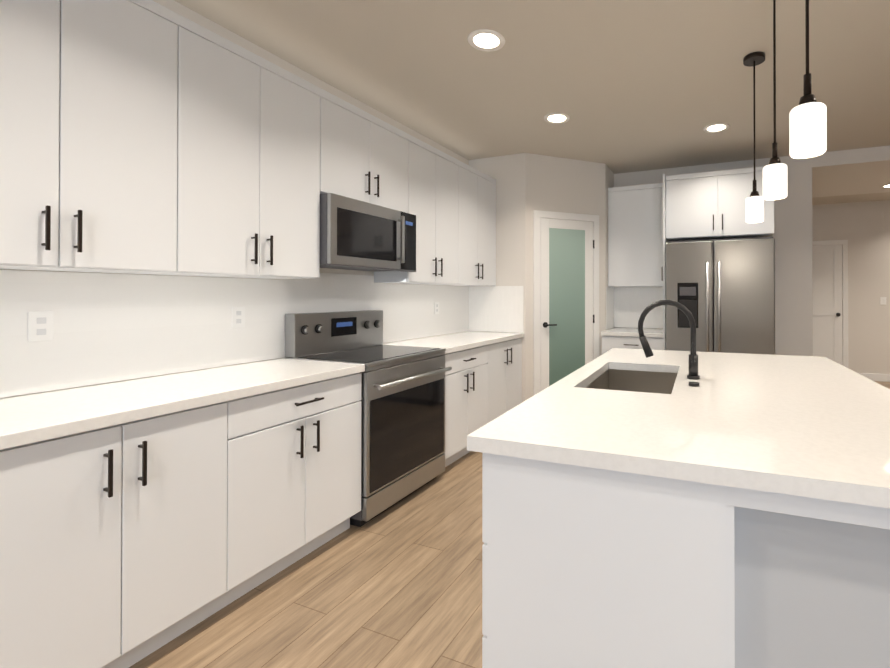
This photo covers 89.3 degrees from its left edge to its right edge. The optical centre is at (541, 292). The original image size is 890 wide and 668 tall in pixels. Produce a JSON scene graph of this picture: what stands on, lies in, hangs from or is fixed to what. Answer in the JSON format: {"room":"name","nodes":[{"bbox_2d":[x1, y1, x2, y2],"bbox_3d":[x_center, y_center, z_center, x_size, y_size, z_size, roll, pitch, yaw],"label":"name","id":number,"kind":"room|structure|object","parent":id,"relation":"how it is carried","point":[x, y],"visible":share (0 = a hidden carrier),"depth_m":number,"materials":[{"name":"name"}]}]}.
{"room":"kitchen","nodes":[
{"label":"kitchen","id":0,"kind":"room"},
{"bbox_2d":[0,0,889,401],"bbox_3d":[2.366,-0.060,1.195,8.720,2.740,12.520,0,0,22],"label":"wall","id":1,"kind":"structure","parent":0,"point":[110,328],"depth_m":4.22,"materials":[{"name":"white paint"}]},
{"bbox_2d":[28,311,53,341],"bbox_3d":[-1.951,0.131,1.712,0.005,0.115,0.072,0,0,22],"label":"electrical outlet","id":2,"kind":"object","parent":1,"relation":"attached to","point":[40,325],"depth_m":1.71,"materials":[{"name":"white plastic"}]},
{"bbox_2d":[0,0,183,275],"bbox_3d":[-1.831,-0.638,1.593,0.328,1.100,0.720,0,0,22],"label":"upper cabinet","id":3,"kind":"object","parent":1,"relation":"attached to","point":[152,137],"depth_m":1.61,"materials":[{"name":"white wood"}]},
{"bbox_2d":[232,307,244,327],"bbox_3d":[-1.669,0.135,2.418,0.005,0.115,0.072,0,0,22],"label":"electrical outlet","id":4,"kind":"object","parent":1,"relation":"attached to","point":[238,313],"depth_m":2.41,"materials":[{"name":"white plastic"}]},
{"bbox_2d":[184,17,323,278],"bbox_3d":[-1.564,-0.634,2.261,0.328,1.100,0.719,0,0,22],"label":"upper cabinet","id":5,"kind":"object","parent":1,"relation":"attached to","point":[254,128],"depth_m":2.15,"materials":[{"name":"white wood"}]},
{"bbox_2d":[324,90,411,213],"bbox_3d":[-1.285,-0.880,2.960,0.328,0.600,0.778,0,0,22],"label":"upper cabinet","id":6,"kind":"object","parent":1,"relation":"attached to","point":[367,158],"depth_m":2.85,"materials":[{"name":"white wood"}]},
{"bbox_2d":[320,193,415,271],"bbox_3d":[-1.230,-0.361,2.934,0.448,0.417,0.768,0,0,22],"label":"microwave","id":7,"kind":"object","parent":6,"relation":"attached to","point":[358,235],"visible":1,"depth_m":2.76,"materials":[{"name":"grey metal"}]},
{"bbox_2d":[374,136,459,285],"bbox_3d":[-1.015,-0.626,3.635,0.328,1.100,0.674,0,0,22],"label":"upper cabinet","id":8,"kind":"object","parent":1,"relation":"attached to","point":[435,173],"depth_m":3.56,"materials":[{"name":"white wood"}]},
{"bbox_2d":[434,302,438,313],"bbox_3d":[-0.986,0.144,4.126,0.005,0.115,0.072,0,0,22],"label":"electrical outlet","id":9,"kind":"object","parent":1,"relation":"attached to","point":[436,304],"depth_m":4.12,"materials":[{"name":"white plastic"}]},
{"bbox_2d":[456,161,495,285],"bbox_3d":[-0.758,-0.622,4.278,0.328,1.100,0.712,0,0,22],"label":"upper cabinet","id":10,"kind":"object","parent":1,"relation":"attached to","point":[477,189],"depth_m":4.19,"materials":[{"name":"white wood"}]},
{"bbox_2d":[608,182,666,289],"bbox_3d":[1.087,-0.619,4.930,0.628,1.100,0.322,0,0,22],"label":"upper cabinet","id":11,"kind":"object","parent":1,"relation":"attached to","point":[646,222],"depth_m":4.78,"materials":[{"name":"white wood"}]},
{"bbox_2d":[533,210,889,395],"bbox_3d":[4.239,0.249,4.869,7.727,2.165,4.003,0,0,22],"label":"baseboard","id":12,"kind":"structure","parent":1,"relation":"attached to","point":[565,296],"depth_m":4.65,"materials":[{"name":"white wood"}]},
{"bbox_2d":[665,166,773,241],"bbox_3d":[1.802,-0.856,4.503,0.967,0.630,0.598,0,0,22],"label":"upper cabinet","id":13,"kind":"object","parent":1,"relation":"attached to","point":[703,205],"depth_m":4.24,"materials":[{"name":"white wood"}]},
{"bbox_2d":[880,297,885,304],"bbox_3d":[5.167,0.124,6.649,0.075,0.115,0.008,0,0,22],"label":"light switch","id":14,"kind":"object","parent":1,"relation":"attached to","point":[882,300],"visible":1,"depth_m":6.65,"materials":[{"name":"white plastic"}]},
{"bbox_2d":[129,381,889,667],"bbox_3d":[2.332,1.336,1.265,8.600,0.050,12.400,0,0,22],"label":"floor","id":15,"kind":"structure","parent":0,"point":[398,585],"depth_m":1.86,"materials":[{"name":"brown wood"}]},
{"bbox_2d":[0,399,235,667],"bbox_3d":[-1.682,0.872,1.560,0.623,0.880,0.696,0,0,22],"label":"base cabinet","id":16,"kind":"object","parent":15,"relation":"on","point":[141,518],"depth_m":1.44,"materials":[{"name":"white wood"}]},
{"bbox_2d":[0,359,364,450],"bbox_3d":[-1.543,0.412,1.882,0.645,0.040,1.436,0,0,22],"label":"countertop","id":17,"kind":"structure","parent":16,"relation":"on","point":[25,420],"depth_m":1.67,"materials":[{"name":"white stone"}]},
{"bbox_2d":[232,367,364,601],"bbox_3d":[-1.420,0.876,2.216,0.623,0.880,0.717,0,0,22],"label":"base cabinet","id":18,"kind":"object","parent":15,"relation":"on","point":[298,449],"depth_m":2.04,"materials":[{"name":"white wood"}]},
{"bbox_2d":[285,310,451,526],"bbox_3d":[-1.092,0.725,2.886,0.716,1.190,0.758,0,0,22],"label":"range","id":19,"kind":"object","parent":15,"relation":"on","point":[403,427],"visible":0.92,"depth_m":2.73,"materials":[{"name":"grey metal"}]},
{"bbox_2d":[445,343,491,466],"bbox_3d":[-0.877,0.884,3.576,0.623,0.880,0.675,0,0,22],"label":"base cabinet","id":20,"kind":"object","parent":15,"relation":"on","point":[468,386],"depth_m":3.44,"materials":[{"name":"white wood"}]},
{"bbox_2d":[383,331,523,354],"bbox_3d":[-0.736,0.424,3.902,0.645,0.040,1.382,0,0,22],"label":"countertop","id":21,"kind":"structure","parent":20,"relation":"on","point":[461,341],"depth_m":3.70,"materials":[{"name":"white stone"}]},
{"bbox_2d":[492,339,521,419],"bbox_3d":[-0.621,0.887,4.217,0.623,0.880,0.705,0,0,22],"label":"base cabinet","id":22,"kind":"object","parent":15,"relation":"on","point":[506,357],"depth_m":4.10,"materials":[{"name":"white wood"}]},
{"bbox_2d":[601,334,665,354],"bbox_3d":[1.032,0.891,4.784,0.628,0.880,0.617,0,0,22],"label":"base cabinet","id":23,"kind":"object","parent":15,"relation":"on","point":[608,343],"depth_m":4.51,"materials":[{"name":"white wood"}]},
{"bbox_2d":[601,328,665,337],"bbox_3d":[1.028,0.429,4.777,0.628,0.040,0.639,0,0,22],"label":"countertop","id":24,"kind":"structure","parent":23,"relation":"on","point":[616,332],"depth_m":4.53,"materials":[{"name":"white stone"}]},
{"bbox_2d":[482,368,889,667],"bbox_3d":[0.645,0.875,2.002,1.058,0.880,2.065,0,0,20],"label":"kitchen island","id":25,"kind":"object","parent":15,"relation":"on","point":[646,506],"depth_m":1.06,"materials":[{"name":"white wood"}]},
{"bbox_2d":[467,384,889,511],"bbox_3d":[0.537,0.410,1.304,1.320,0.040,0.710,0,0,20],"label":"island countertop","id":26,"kind":"structure","parent":25,"relation":"on","point":[833,453],"depth_m":1.16,"materials":[{"name":"white stone"}]},
{"bbox_2d":[665,237,774,354],"bbox_3d":[1.737,0.418,4.336,0.924,1.820,0.887,0,0,22],"label":"fridge","id":27,"kind":"object","parent":15,"relation":"on","point":[722,291],"visible":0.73,"depth_m":3.96,"materials":[{"name":"grey metal"}]},
{"bbox_2d":[174,0,889,204],"bbox_3d":[2.332,-1.459,1.281,8.600,0.060,12.400,0,0,22],"label":"ceiling","id":28,"kind":"structure","parent":0,"point":[626,86],"depth_m":2.79,"materials":[{"name":"beige paint"}]},
{"bbox_2d":[467,29,504,51],"bbox_3d":[-0.313,-1.419,2.477,0.212,0.006,0.212,0,0,22],"label":"recessed light","id":29,"kind":"object","parent":28,"relation":"in","point":[487,40],"visible":1,"depth_m":2.47,"materials":[{"name":"white plastic"}]},
{"bbox_2d":[544,113,569,123],"bbox_3d":[0.121,-1.412,3.564,0.212,0.006,0.212,0,0,22],"label":"recessed light","id":30,"kind":"object","parent":28,"relation":"in","point":[556,118],"visible":1,"depth_m":3.56,"materials":[{"name":"white plastic"}]},
{"bbox_2d":[703,123,729,132],"bbox_3d":[1.495,-1.411,3.769,0.212,0.006,0.212,0,0,22],"label":"recessed light","id":31,"kind":"object","parent":28,"relation":"in","point":[716,127],"visible":0.98,"depth_m":3.75,"materials":[{"name":"white plastic"}]},
{"bbox_2d":[743,52,764,222],"bbox_3d":[1.280,-0.924,2.646,0.120,0.994,0.120,0,0,22],"label":"pendant light","id":32,"kind":"object","parent":28,"relation":"hanging from","point":[754,205],"visible":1,"depth_m":2.62,"materials":[{"name":"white glass"}]},
{"bbox_2d":[763,0,786,199],"bbox_3d":[1.060,-0.927,2.002,0.120,0.994,0.120,0,0,22],"label":"pendant light","id":33,"kind":"object","parent":28,"relation":"hanging from","point":[775,179],"visible":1,"depth_m":1.98,"materials":[{"name":"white glass"}]},
{"bbox_2d":[789,0,826,158],"bbox_3d":[0.834,-0.931,1.381,0.120,0.994,0.120,0,0,22],"label":"pendant light","id":34,"kind":"object","parent":28,"relation":"hanging from","point":[808,126],"visible":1,"depth_m":1.35,"materials":[{"name":"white glass"}]}
]}

